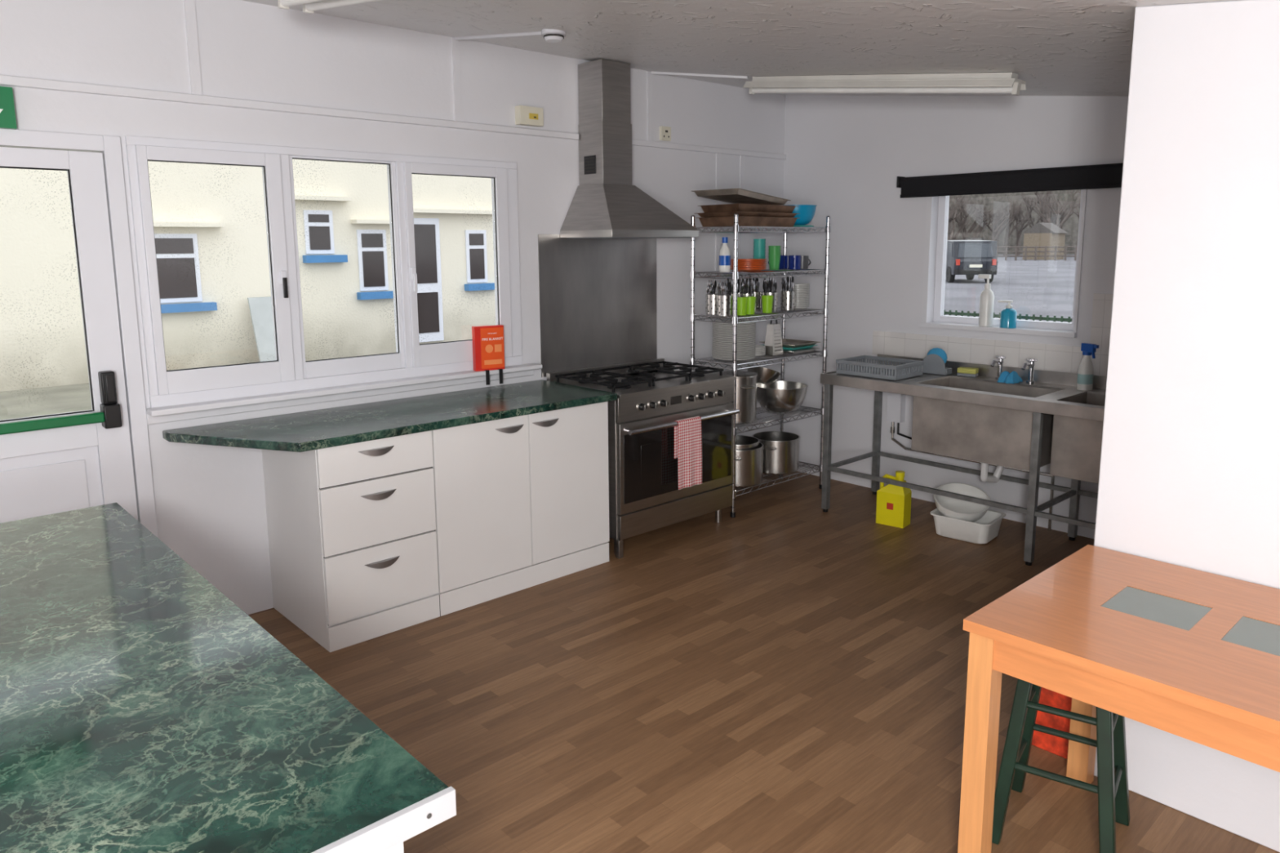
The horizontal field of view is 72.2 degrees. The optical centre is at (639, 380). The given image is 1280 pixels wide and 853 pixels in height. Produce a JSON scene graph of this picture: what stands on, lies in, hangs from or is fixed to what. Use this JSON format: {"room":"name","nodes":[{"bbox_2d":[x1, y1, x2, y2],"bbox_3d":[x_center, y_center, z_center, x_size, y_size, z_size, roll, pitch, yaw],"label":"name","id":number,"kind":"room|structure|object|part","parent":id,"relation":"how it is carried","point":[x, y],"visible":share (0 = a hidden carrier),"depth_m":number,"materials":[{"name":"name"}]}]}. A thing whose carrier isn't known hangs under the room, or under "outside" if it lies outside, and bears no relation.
{"room":"communal kitchen","nodes":[
{"label":"communal kitchen","id":0,"kind":"room"},
{"bbox_2d":[0,0,785,614],"bbox_3d":[-1.546,-0.444,4.175,7.220,2.950,0.220,-8,12,-42],"label":"wall","id":1,"kind":"structure","parent":0,"point":[210,500],"depth_m":4.04,"materials":[{"name":"paint"}]},
{"bbox_2d":[0,86,17,128],"bbox_3d":[-2.437,-0.973,3.077,0.395,0.145,0.050,-8,12,-42],"label":"exit sign","id":2,"kind":"object","parent":1,"relation":"attached to","point":[7,114],"visible":1,"depth_m":3.18,"materials":[{"name":"green plastic"}]},
{"bbox_2d":[0,128,158,537],"bbox_3d":[-2.424,0.126,3.316,0.975,2.100,0.080,-8,12,-42],"label":"door","id":3,"kind":"structure","parent":1,"relation":"in","point":[51,471],"depth_m":3.47,"materials":[{"name":"white plastic"}]},
{"bbox_2d":[0,370,121,435],"bbox_3d":[-2.387,0.117,3.257,0.792,0.225,0.075,-8,12,-42],"label":"push bar","id":4,"kind":"object","parent":3,"relation":"attached to","point":[109,415],"visible":1,"depth_m":3.44,"materials":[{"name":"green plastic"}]},
{"bbox_2d":[124,135,522,408],"bbox_3d":[-1.354,-0.525,4.187,1.865,1.105,0.125,-8,12,-42],"label":"window","id":5,"kind":"structure","parent":1,"relation":"in","point":[290,371],"depth_m":3.99,"materials":[{"name":"white plastic"}]},
{"bbox_2d":[146,363,542,424],"bbox_3d":[-1.296,0.047,4.262,1.965,0.070,0.100,-8,12,-42],"label":"window sill","id":6,"kind":"structure","parent":1,"relation":"attached to","point":[253,403],"depth_m":4.08,"materials":[{"name":"paint"}]},
{"bbox_2d":[0,74,786,159],"bbox_3d":[-1.469,-1.219,3.965,6.820,0.035,0.022,-8,12,-42],"label":"trim","id":7,"kind":"structure","parent":1,"relation":"attached to","point":[6,80],"depth_m":3.94,"materials":[{"name":"paint"}]},
{"bbox_2d":[183,0,744,320],"bbox_3d":[-1.033,-0.865,4.433,4.750,1.696,0.010,-8,12,-42],"label":"trim","id":8,"kind":"structure","parent":1,"relation":"attached to","point":[189,5],"depth_m":4.43,"materials":[{"name":"paint"}]},
{"bbox_2d":[515,105,543,126],"bbox_3d":[-0.596,-1.424,4.728,0.150,0.095,0.053,-8,12,-42],"label":"junction box","id":9,"kind":"object","parent":1,"relation":"attached to","point":[531,116],"visible":1,"depth_m":4.70,"materials":[{"name":"beige plastic"}]},
{"bbox_2d":[537,234,657,377],"bbox_3d":[-0.230,-0.465,5.245,0.910,0.805,0.006,-8,12,-42],"label":"backsplash","id":10,"kind":"structure","parent":1,"relation":"attached to","point":[598,296],"depth_m":5.21,"materials":[{"name":"silver metal"}]},
{"bbox_2d":[560,58,698,238],"bbox_3d":[-0.059,-1.294,4.963,0.665,0.967,0.452,-8,12,-42],"label":"extractor hood","id":11,"kind":"object","parent":1,"relation":"attached to","point":[606,203],"visible":1,"depth_m":4.89,"materials":[{"name":"silver metal"}]},
{"bbox_2d":[659,125,671,141],"bbox_3d":[0.158,-1.529,5.437,0.080,0.085,0.024,-8,12,-42],"label":"wall socket","id":12,"kind":"object","parent":1,"relation":"attached to","point":[664,131],"visible":1,"depth_m":5.42,"materials":[{"name":"beige plastic"}]},
{"bbox_2d":[471,324,504,385],"bbox_3d":[-0.800,-0.134,4.655,0.163,0.310,0.058,-6,10,-30],"label":"box","id":13,"kind":"object","parent":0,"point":[488,347],"visible":1,"depth_m":4.64,"materials":[{"name":"red plastic"}]},
{"bbox_2d":[242,0,1231,96],"bbox_3d":[0.430,-1.038,1.912,6.820,0.802,5.620,-8,12,-42],"label":"ceiling","id":14,"kind":"structure","parent":0,"point":[1058,47],"depth_m":3.50,"materials":[{"name":"white paint"}]},
{"bbox_2d":[277,0,379,13],"bbox_3d":[-0.725,-1.206,2.629,0.241,0.284,1.557,-8,12,-42],"label":"fluorescent light","id":15,"kind":"object","parent":14,"relation":"attached to","point":[308,6],"visible":1,"depth_m":3.07,"materials":[{"name":"white plastic"}]},
{"bbox_2d":[541,28,565,42],"bbox_3d":[-0.383,-1.526,3.888,0.110,0.044,0.110,-8,12,-42],"label":"smoke detector","id":16,"kind":"object","parent":14,"relation":"attached to","point":[549,35],"visible":0.98,"depth_m":3.85,"materials":[{"name":"white plastic"}]},
{"bbox_2d":[454,31,747,79],"bbox_3d":[-0.086,-1.720,4.698,1.657,0.100,0.696,-8,12,-42],"label":"cable trunking","id":17,"kind":"object","parent":14,"relation":"attached to","point":[528,33],"visible":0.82,"depth_m":4.33,"materials":[{"name":"paint"}]},
{"bbox_2d":[742,71,1026,94],"bbox_3d":[1.197,-1.544,4.587,0.147,0.290,1.607,-8,12,-42],"label":"fluorescent light","id":18,"kind":"object","parent":14,"relation":"attached to","point":[1009,82],"visible":1,"depth_m":4.43,"materials":[{"name":"white plastic"}]},
{"bbox_2d":[248,471,1279,852],"bbox_3d":[0.445,1.371,2.288,6.820,0.080,5.620,-8,12,-42],"label":"floor","id":19,"kind":"structure","parent":0,"point":[784,674],"depth_m":3.30,"materials":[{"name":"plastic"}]},
{"bbox_2d":[0,502,456,852],"bbox_3d":[-1.213,0.966,1.753,0.800,0.906,1.948,-8,12,-42],"label":"countertop","id":20,"kind":"structure","parent":19,"relation":"on","point":[143,709],"depth_m":1.41,"materials":[{"name":"green stone"}]},
{"bbox_2d":[262,401,609,652],"bbox_3d":[-0.930,0.586,4.302,1.530,0.868,0.652,-8,12,-42],"label":"base cabinet","id":21,"kind":"object","parent":19,"relation":"on","point":[368,540],"visible":0.94,"depth_m":3.93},
{"bbox_3d":[-1.097,0.301,3.671,0.160,0.028,0.024,-8,12,-42],"label":"handle","id":22,"kind":"part","parent":21,"relation":"part of","materials":[{"name":"silver metal"}]},
{"bbox_3d":[-1.096,0.489,3.700,0.160,0.028,0.024,-8,12,-42],"label":"handle","id":23,"kind":"part","parent":21,"relation":"part of","materials":[{"name":"silver metal"}]},
{"bbox_3d":[-1.095,0.785,3.746,0.160,0.028,0.024,-8,12,-42],"label":"handle","id":24,"kind":"part","parent":21,"relation":"part of","materials":[{"name":"silver metal"}]},
{"bbox_2d":[162,379,617,452],"bbox_3d":[-1.062,0.157,4.112,1.975,0.037,0.652,-8,12,-42],"label":"countertop","id":25,"kind":"structure","parent":21,"relation":"on","point":[309,430],"depth_m":3.94,"materials":[{"name":"green stone"}]},
{"bbox_3d":[-0.605,0.233,4.120,0.160,0.028,0.024,-8,12,-42],"label":"handle","id":26,"kind":"part","parent":21,"relation":"part of","materials":[{"name":"silver metal"}]},
{"bbox_3d":[-0.451,0.210,4.261,0.160,0.028,0.024,-8,12,-42],"label":"handle","id":27,"kind":"part","parent":21,"relation":"part of","materials":[{"name":"silver metal"}]},
{"bbox_2d":[546,358,739,559],"bbox_3d":[0.037,0.412,5.130,0.913,0.945,0.688,-8,12,-42],"label":"range cooker","id":28,"kind":"object","parent":19,"relation":"on","point":[645,495],"visible":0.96,"depth_m":4.86,"materials":[{"name":"silver metal"}]},
{"bbox_2d":[674,416,702,489],"bbox_3d":[0.268,0.402,4.885,0.192,0.388,0.043,-8,12,-42],"label":"tea towel","id":29,"kind":"object","parent":28,"relation":"hanging from","point":[688,433],"visible":1,"depth_m":4.87,"materials":[{"name":"red fabric"}]},
{"bbox_2d":[688,213,831,517],"bbox_3d":[0.785,-0.137,5.704,0.955,1.844,0.390,-8,12,-42],"label":"wire shelving rack","id":30,"kind":"object","parent":19,"relation":"on","point":[735,273],"visible":0.69,"depth_m":5.52,"materials":[{"name":"silver metal"}]},
{"bbox_2d":[706,280,721,315],"bbox_3d":[0.459,-0.521,5.473,0.097,0.217,0.096,-8,12,-42],"label":"holder","id":31,"kind":"object","parent":30,"relation":"on","point":[711,298],"visible":0.66,"depth_m":5.44,"materials":[{"name":"metal"}]},
{"bbox_2d":[716,279,733,315],"bbox_3d":[0.520,-0.508,5.366,0.101,0.224,0.096,-8,12,-42],"label":"holder","id":32,"kind":"object","parent":30,"relation":"on","point":[724,302],"visible":1,"depth_m":5.34,"materials":[{"name":"metal"}]},
{"bbox_2d":[719,236,730,271],"bbox_3d":[0.518,-0.767,5.353,0.072,0.210,0.072,-8,12,-42],"label":"bottle","id":33,"kind":"object","parent":30,"relation":"on","point":[724,252],"visible":1,"depth_m":5.33,"materials":[{"name":"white plastic"}]},
{"bbox_2d":[724,279,739,314],"bbox_3d":[0.571,-0.532,5.507,0.103,0.227,0.096,-8,12,-42],"label":"holder","id":34,"kind":"object","parent":30,"relation":"on","point":[727,280],"visible":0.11,"depth_m":5.48,"materials":[{"name":"metal"}]},
{"bbox_2d":[711,320,755,360],"bbox_3d":[0.587,-0.249,5.481,0.270,0.236,0.270,-8,12,-42],"label":"plate stack","id":35,"kind":"object","parent":30,"relation":"on","point":[722,333],"visible":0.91,"depth_m":5.40,"materials":[{"name":"white ceramic"}]},
{"bbox_2d":[714,370,757,424],"bbox_3d":[0.604,0.083,5.561,0.325,0.344,0.279,4,10,25],"label":"stock pot","id":36,"kind":"object","parent":30,"relation":"on","point":[746,381],"visible":0.48,"depth_m":5.45,"materials":[{"name":"metal"}]},
{"bbox_2d":[737,297,747,315],"bbox_3d":[0.622,-0.455,5.380,0.076,0.108,0.076,-8,12,-42],"label":"tumbler","id":37,"kind":"object","parent":30,"relation":"on","point":[741,301],"visible":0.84,"depth_m":5.35,"materials":[{"name":"green plastic"}]},
{"bbox_2d":[731,279,746,297],"bbox_3d":[0.636,-0.553,5.647,0.097,0.224,0.096,-8,12,-42],"label":"cutlery","id":38,"kind":"object","parent":37,"relation":"in","point":[739,292],"visible":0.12,"depth_m":5.64,"materials":[{"name":"metal"}]},
{"bbox_2d":[739,278,755,297],"bbox_3d":[0.678,-0.540,5.551,0.096,0.227,0.096,-8,12,-42],"label":"cutlery","id":39,"kind":"object","parent":30,"relation":"on","point":[746,282],"visible":0.57,"depth_m":5.52,"materials":[{"name":"metal"}]},
{"bbox_2d":[698,216,796,226],"bbox_3d":[0.679,-0.988,5.477,0.604,0.055,0.334,-8,12,-42],"label":"tray","id":40,"kind":"object","parent":30,"relation":"on","point":[723,220],"visible":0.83,"depth_m":5.33,"materials":[{"name":"brown wood"}]},
{"bbox_2d":[693,211,799,217],"bbox_3d":[0.671,-1.027,5.457,0.604,0.025,0.344,-8,12,-42],"label":"baking tray","id":41,"kind":"object","parent":40,"relation":"on","point":[727,213],"visible":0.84,"depth_m":5.30,"materials":[{"name":"brown wood"}]},
{"bbox_2d":[700,203,798,213],"bbox_3d":[0.678,-1.067,5.472,0.574,0.045,0.334,-8,12,-42],"label":"tray","id":42,"kind":"object","parent":41,"relation":"on","point":[736,206],"visible":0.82,"depth_m":5.32,"materials":[{"name":"brown wood"}]},
{"bbox_2d":[691,187,791,204],"bbox_3d":[0.628,-1.124,5.402,0.354,0.078,0.562,7,12,41],"label":"baking tray","id":43,"kind":"object","parent":42,"relation":"on","point":[738,195],"visible":0.94,"depth_m":5.29,"materials":[{"name":"grey metal"}]},
{"bbox_2d":[730,258,766,271],"bbox_3d":[0.680,-0.725,5.511,0.230,0.074,0.230,-8,12,-42],"label":"plate stack","id":44,"kind":"object","parent":30,"relation":"on","point":[744,264],"visible":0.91,"depth_m":5.42,"materials":[{"name":"orange ceramic"}]},
{"bbox_2d":[735,441,763,487],"bbox_3d":[0.621,0.527,5.630,0.339,0.235,0.353,-6,10,-30],"label":"saucepan","id":45,"kind":"object","parent":30,"relation":"on","point":[748,464],"visible":0.31,"depth_m":5.48,"materials":[{"name":"metal"}]},
{"bbox_2d":[735,435,759,450],"bbox_3d":[0.621,0.507,5.627,0.290,0.255,0.290,-8,12,-42],"label":"saucepan","id":46,"kind":"object","parent":45,"relation":"in","point":[743,442],"visible":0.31,"depth_m":5.68,"materials":[{"name":"metal"}]},
{"bbox_2d":[743,296,755,314],"bbox_3d":[0.680,-0.463,5.433,0.076,0.108,0.076,-8,12,-42],"label":"tumbler","id":47,"kind":"object","parent":30,"relation":"on","point":[751,302],"visible":0.88,"depth_m":5.41,"materials":[{"name":"green plastic"}]},
{"bbox_2d":[746,276,761,311],"bbox_3d":[0.744,-0.564,5.705,0.096,0.226,0.096,-8,12,-42],"label":"holder","id":48,"kind":"object","parent":30,"relation":"on","point":[757,294],"visible":0.53,"depth_m":5.67,"materials":[{"name":"metal"}]},
{"bbox_2d":[753,239,765,258],"bbox_3d":[0.776,-0.819,5.696,0.080,0.198,0.080,-8,12,-42],"label":"tumblers","id":49,"kind":"object","parent":30,"relation":"on","point":[759,245],"visible":0.65,"depth_m":5.66,"materials":[{"name":"teal plastic"}]},
{"bbox_2d":[755,345,765,356],"bbox_3d":[0.739,-0.189,5.646,0.140,0.063,0.140,-8,12,-42],"label":"saucers","id":50,"kind":"object","parent":30,"relation":"on","point":[760,351],"visible":0.44,"depth_m":5.60,"materials":[{"name":"white ceramic"}]},
{"bbox_2d":[761,295,773,313],"bbox_3d":[0.805,-0.482,5.547,0.076,0.108,0.076,-8,12,-42],"label":"tumbler","id":51,"kind":"object","parent":30,"relation":"on","point":[766,300],"visible":1,"depth_m":5.52,"materials":[{"name":"green plastic"}]},
{"bbox_2d":[762,277,777,311],"bbox_3d":[0.837,-0.555,5.642,0.096,0.227,0.096,-8,12,-42],"label":"holder","id":52,"kind":"object","parent":30,"relation":"on","point":[770,285],"visible":0.59,"depth_m":5.62,"materials":[{"name":"metal"}]},
{"bbox_2d":[762,277,777,292],"bbox_3d":[0.853,-0.573,5.764,0.096,0.225,0.096,-8,12,-42],"label":"cutlery","id":53,"kind":"object","parent":52,"relation":"in","point":[770,278],"visible":0.06,"depth_m":5.74,"materials":[{"name":"metal"}]},
{"bbox_2d":[764,318,783,355],"bbox_3d":[0.868,-0.284,5.697,0.110,0.235,0.081,-8,12,-42],"label":"box grater","id":54,"kind":"object","parent":30,"relation":"on","point":[773,340],"visible":0.89,"depth_m":5.67,"materials":[{"name":"metal"}]},
{"bbox_2d":[768,245,781,270],"bbox_3d":[0.866,-0.789,5.647,0.080,0.154,0.080,-8,12,-42],"label":"stack","id":55,"kind":"object","parent":30,"relation":"on","point":[774,253],"visible":1,"depth_m":5.62,"materials":[{"name":"green plastic"}]},
{"bbox_2d":[751,431,799,474],"bbox_3d":[0.915,0.486,5.912,0.320,0.225,0.343,-3,9,-17],"label":"saucepan","id":56,"kind":"object","parent":30,"relation":"on","point":[780,451],"visible":0.8,"depth_m":5.78,"materials":[{"name":"metal"}]},
{"bbox_2d":[768,255,784,269],"bbox_3d":[0.912,-0.785,5.829,0.104,0.090,0.084,-8,12,-42],"label":"mug","id":57,"kind":"object","parent":30,"relation":"on","point":[782,257],"visible":0.33,"depth_m":5.80,"materials":[{"name":"blue ceramic"}]},
{"bbox_2d":[756,381,808,413],"bbox_3d":[0.943,0.117,5.883,0.362,0.173,0.362,-8,12,-42],"label":"steel mixing bowl","id":58,"kind":"object","parent":30,"relation":"on","point":[780,397],"visible":0.91,"depth_m":5.76,"materials":[{"name":"metal"}]},
{"bbox_2d":[746,365,781,384],"bbox_3d":[0.820,-0.038,5.799,0.216,0.141,0.230,-8,12,-42],"label":"colander","id":59,"kind":"object","parent":58,"relation":"on","point":[765,375],"visible":0.77,"depth_m":5.71,"materials":[{"name":"metal"}]},
{"bbox_2d":[784,255,788,268],"bbox_3d":[1.010,-0.798,5.922,0.102,0.086,0.084,1,9,8],"label":"mug","id":60,"kind":"object","parent":30,"relation":"on","point":[786,257],"visible":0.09,"depth_m":5.89,"materials":[{"name":"blue ceramic"}]},
{"bbox_2d":[780,275,795,310],"bbox_3d":[0.978,-0.578,5.783,0.096,0.227,0.096,-8,12,-42],"label":"holder","id":61,"kind":"object","parent":30,"relation":"on","point":[788,295],"visible":0.96,"depth_m":5.76,"materials":[{"name":"metal"}]},
{"bbox_2d":[788,255,800,269],"bbox_3d":[1.008,-0.774,5.755,0.104,0.090,0.084,-8,12,-42],"label":"mug","id":62,"kind":"object","parent":30,"relation":"on","point":[794,261],"visible":1,"depth_m":5.73,"materials":[{"name":"blue ceramic"}]},
{"bbox_2d":[791,283,809,309],"bbox_3d":[1.060,-0.565,5.889,0.156,0.167,0.156,-8,12,-42],"label":"plates","id":63,"kind":"object","parent":30,"relation":"on","point":[802,295],"visible":0.63,"depth_m":5.83,"materials":[{"name":"white ceramic"}]},
{"bbox_2d":[785,204,817,225],"bbox_3d":[1.027,-1.086,5.781,0.272,0.128,0.272,-8,12,-42],"label":"bowl","id":64,"kind":"object","parent":30,"relation":"on","point":[806,212],"visible":0.51,"depth_m":5.67,"materials":[{"name":"blue plastic"}]},
{"bbox_2d":[782,346,819,354],"bbox_3d":[1.000,-0.208,5.901,0.284,0.020,0.304,-8,12,-42],"label":"serving tray","id":65,"kind":"object","parent":30,"relation":"on","point":[809,349],"visible":0.44,"depth_m":5.80,"materials":[{"name":"silver metal"}]},
{"bbox_2d":[760,344,816,350],"bbox_3d":[1.000,-0.229,5.898,0.264,0.018,0.284,-8,12,-42],"label":"serving tray","id":66,"kind":"object","parent":65,"relation":"on","point":[808,346],"visible":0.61,"depth_m":5.79,"materials":[{"name":"teal plastic"}]},
{"bbox_2d":[760,338,819,347],"bbox_3d":[1.006,-0.249,5.887,0.284,0.020,0.294,-8,12,-42],"label":"serving tray","id":67,"kind":"object","parent":66,"relation":"on","point":[791,343],"visible":0.81,"depth_m":5.91,"materials":[{"name":"silver metal"}]},
{"bbox_2d":[800,255,811,268],"bbox_3d":[1.092,-0.788,5.849,0.102,0.086,0.084,1,9,8],"label":"mug","id":68,"kind":"object","parent":30,"relation":"on","point":[804,259],"visible":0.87,"depth_m":5.81,"materials":[{"name":"silver metal"}]},
{"bbox_2d":[875,470,911,528],"bbox_3d":[1.516,0.699,5.242,0.174,0.325,0.113,7,11,38],"label":"detergent jug","id":69,"kind":"object","parent":19,"relation":"on","point":[893,502],"visible":0.83,"depth_m":5.20,"materials":[{"name":"yellow plastic"}]},
{"bbox_2d":[820,354,1106,565],"bbox_3d":[2.036,0.436,4.914,0.640,0.940,2.040,-8,12,-42],"label":"stainless steel sink","id":70,"kind":"object","parent":19,"relation":"on","point":[1023,425],"visible":0.52,"depth_m":4.80,"materials":[{"name":"silver metal"}]},
{"bbox_2d":[835,355,924,380],"bbox_3d":[1.459,-0.080,5.344,0.316,0.085,0.416,-8,12,-42],"label":"dish rack","id":71,"kind":"object","parent":70,"relation":"on","point":[860,367],"visible":1,"depth_m":5.26,"materials":[{"name":"grey plastic"}]},
{"bbox_2d":[923,347,951,375],"bbox_3d":[1.814,-0.121,5.367,0.081,0.157,0.170,-8,12,-42],"label":"caddy","id":72,"kind":"object","parent":70,"relation":"on","point":[935,359],"visible":0.89,"depth_m":5.33,"materials":[{"name":"grey plastic"}]},
{"bbox_2d":[956,366,978,377],"bbox_3d":[1.969,-0.050,5.268,0.110,0.049,0.060,6,11,35],"label":"sponge","id":73,"kind":"object","parent":70,"relation":"on","point":[962,371],"visible":1,"depth_m":5.24,"materials":[{"name":"yellow plastic"}]},
{"bbox_2d":[990,355,1005,379],"bbox_3d":[2.074,-0.068,5.095,0.139,0.139,0.056,-8,12,-42],"label":"tap","id":74,"kind":"object","parent":70,"relation":"on","point":[1000,361],"visible":0.9,"depth_m":5.10,"materials":[{"name":"silver metal"}]},
{"bbox_2d":[997,370,1022,384],"bbox_3d":[2.122,-0.021,5.022,0.136,0.065,0.102,-8,12,-42],"label":"cloth","id":75,"kind":"object","parent":70,"relation":"on","point":[1006,377],"visible":1,"depth_m":5.01,"materials":[{"name":"blue fabric"}]},
{"bbox_2d":[1021,358,1037,383],"bbox_3d":[2.196,-0.049,4.964,0.139,0.139,0.056,-8,12,-42],"label":"tap","id":76,"kind":"object","parent":70,"relation":"on","point":[1030,363],"visible":1,"depth_m":4.98,"materials":[{"name":"silver metal"}]},
{"bbox_2d":[1076,342,1098,390],"bbox_3d":[2.418,-0.074,4.747,0.082,0.251,0.103,1,9,10],"label":"spray bottle","id":77,"kind":"object","parent":70,"relation":"on","point":[1085,372],"visible":1,"depth_m":4.73,"materials":[{"name":"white plastic"}]},
{"bbox_2d":[930,508,1005,543],"bbox_3d":[1.878,0.827,5.032,0.348,0.132,0.296,7,12,41],"label":"tub","id":78,"kind":"object","parent":19,"relation":"on","point":[985,529],"visible":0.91,"depth_m":4.94,"materials":[{"name":"white plastic"}]},
{"bbox_2d":[933,482,991,522],"bbox_3d":[1.847,0.717,5.036,0.303,0.182,0.306,-8,12,-42],"label":"basin","id":79,"kind":"object","parent":78,"relation":"in","point":[948,507],"visible":0.78,"depth_m":5.12,"materials":[{"name":"white plastic"}]},
{"bbox_2d":[1031,687,1071,759],"bbox_3d":[1.393,1.024,2.908,0.119,0.404,0.150,-8,12,-42],"label":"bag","id":80,"kind":"object","parent":19,"relation":"on","point":[1059,746],"visible":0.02,"depth_m":2.89,"materials":[{"name":"red fabric"}]},
{"bbox_2d":[991,678,1129,852],"bbox_3d":[1.199,0.994,2.467,0.334,0.600,0.323,5,11,33],"label":"wooden stool","id":81,"kind":"object","parent":19,"relation":"on","point":[1112,790],"visible":0.64,"depth_m":2.42,"materials":[{"name":"green paint"}]},
{"bbox_2d":[957,544,1279,852],"bbox_3d":[1.473,0.979,2.071,0.785,0.750,1.135,-8,12,-42],"label":"dining table","id":82,"kind":"object","parent":19,"relation":"on","point":[1193,655],"visible":0.97,"depth_m":2.12,"materials":[{"name":"brown wood"}]},
{"bbox_2d":[793,225,813,226],"bbox_3d":[1.024,-1.016,5.788,0.250,0.011,0.250,-8,12,-42],"label":"plastic lid","id":83,"kind":"object","parent":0,"point":[793,225],"depth_m":5.67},
{"bbox_2d":[778,95,1128,538],"bbox_3d":[3.082,-0.497,4.333,0.200,2.950,5.820,-8,12,-42],"label":"wall","id":84,"kind":"structure","parent":0,"point":[846,155],"depth_m":5.69,"materials":[{"name":"paint"}]},
{"bbox_2d":[886,392,1054,531],"bbox_3d":[2.025,0.473,5.454,0.059,0.700,1.089,-8,12,-42],"label":"drain pipe","id":85,"kind":"object","parent":84,"relation":"attached to","point":[895,412],"visible":0.7,"depth_m":5.74,"materials":[{"name":"white plastic"}]},
{"bbox_2d":[871,293,1113,376],"bbox_3d":[2.281,-0.286,5.090,0.008,0.460,2.120,-8,12,-42],"label":"wall tiles","id":86,"kind":"structure","parent":84,"relation":"attached to","point":[1052,357],"depth_m":5.19,"materials":[{"name":"white tile"}]},
{"bbox_2d":[919,189,1087,337],"bbox_3d":[2.155,-0.734,5.221,0.160,0.885,0.950,-8,12,-42],"label":"window","id":87,"kind":"structure","parent":84,"relation":"in","point":[1058,329],"depth_m":5.46,"materials":[{"name":"white plastic"}]},
{"bbox_2d":[977,274,994,326],"bbox_3d":[2.084,-0.482,5.287,0.080,0.310,0.096,-8,12,-42],"label":"soap dispenser","id":88,"kind":"object","parent":87,"relation":"on","point":[987,296],"visible":1,"depth_m":5.26,"materials":[{"name":"white plastic"}]},
{"bbox_2d":[997,300,1017,328],"bbox_3d":[2.175,-0.392,5.194,0.090,0.160,0.108,-8,12,-42],"label":"hand soap bottle","id":89,"kind":"object","parent":87,"relation":"on","point":[1008,317],"visible":1,"depth_m":5.16,"materials":[{"name":"blue plastic"}]},
{"bbox_2d":[896,163,1123,197],"bbox_3d":[2.146,-1.146,5.041,0.084,0.135,1.462,-8,12,-42],"label":"roller blind","id":90,"kind":"object","parent":84,"relation":"attached to","point":[1100,175],"visible":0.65,"depth_m":5.00,"materials":[{"name":"black fabric"}]},
{"bbox_2d":[1093,0,1279,852],"bbox_3d":[2.308,0.231,1.747,0.140,2.316,2.555,-8,12,-42],"label":"wall partition","id":91,"kind":"structure","parent":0,"point":[1189,477],"depth_m":2.42,"materials":[{"name":"paint"}]},
{"label":"outside","id":92,"kind":"structure","parent":0,"visible":0},
{"bbox_2d":[0,254,1075,420],"bbox_3d":[32.174,-13.504,96.879,260.000,0.100,220.000,-8,12,-42],"label":"ground","id":93,"kind":"structure","parent":92,"point":[1038,287],"depth_m":26.55,"materials":[{"name":"white snow"}]},
{"bbox_2d":[0,159,495,391],"bbox_3d":[-7.181,-3.097,13.340,36.000,5.560,4.200,-8,12,-42],"label":"neighbouring building","id":94,"kind":"structure","parent":93,"relation":"on","point":[209,220],"depth_m":12.39,"materials":[{"name":"beige paint"}]},
{"bbox_2d":[247,296,275,361],"bbox_3d":[-5.212,-0.677,12.507,0.550,1.010,0.390,-8,12,-42],"label":"leaning board","id":95,"kind":"object","parent":93,"relation":"on","point":[260,308],"visible":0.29,"depth_m":12.40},
{"bbox_2d":[946,240,997,282],"bbox_3d":[14.214,-5.292,38.761,1.800,1.800,4.350,0,9,4],"label":"parked car","id":96,"kind":"object","parent":93,"relation":"on","point":[969,258],"visible":0.77,"depth_m":36.76,"materials":[{"name":"paint"}]},
{"bbox_2d":[943,309,1071,322],"bbox_3d":[3.744,-0.226,9.316,0.030,0.990,10.500,-8,12,-42],"label":"fence panel","id":97,"kind":"object","parent":93,"relation":"on","point":[956,313],"visible":0.06,"depth_m":9.00,"materials":[{"name":"green metal"}]},
{"bbox_2d":[947,189,1080,257],"bbox_3d":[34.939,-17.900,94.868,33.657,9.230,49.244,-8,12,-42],"label":"bare trees","id":98,"kind":"object","parent":93,"relation":"on","point":[1001,218],"visible":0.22,"depth_m":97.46,"materials":[{"name":"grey plant"}]},
{"bbox_2d":[996,245,1077,260],"bbox_3d":[27.937,-11.404,79.039,22.913,1.300,42.960,-8,12,-42],"label":"fence","id":99,"kind":"object","parent":93,"relation":"on","point":[1046,247],"visible":0.12,"depth_m":79.42,"materials":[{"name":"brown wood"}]},
{"bbox_2d":[1021,222,1068,259],"bbox_3d":[38.428,-13.235,83.350,3.000,3.460,3.200,-8,12,-42],"label":"house","id":100,"kind":"structure","parent":93,"relation":"on","point":[1041,234],"depth_m":82.36,"materials":[{"name":"beige wood"}]}
]}

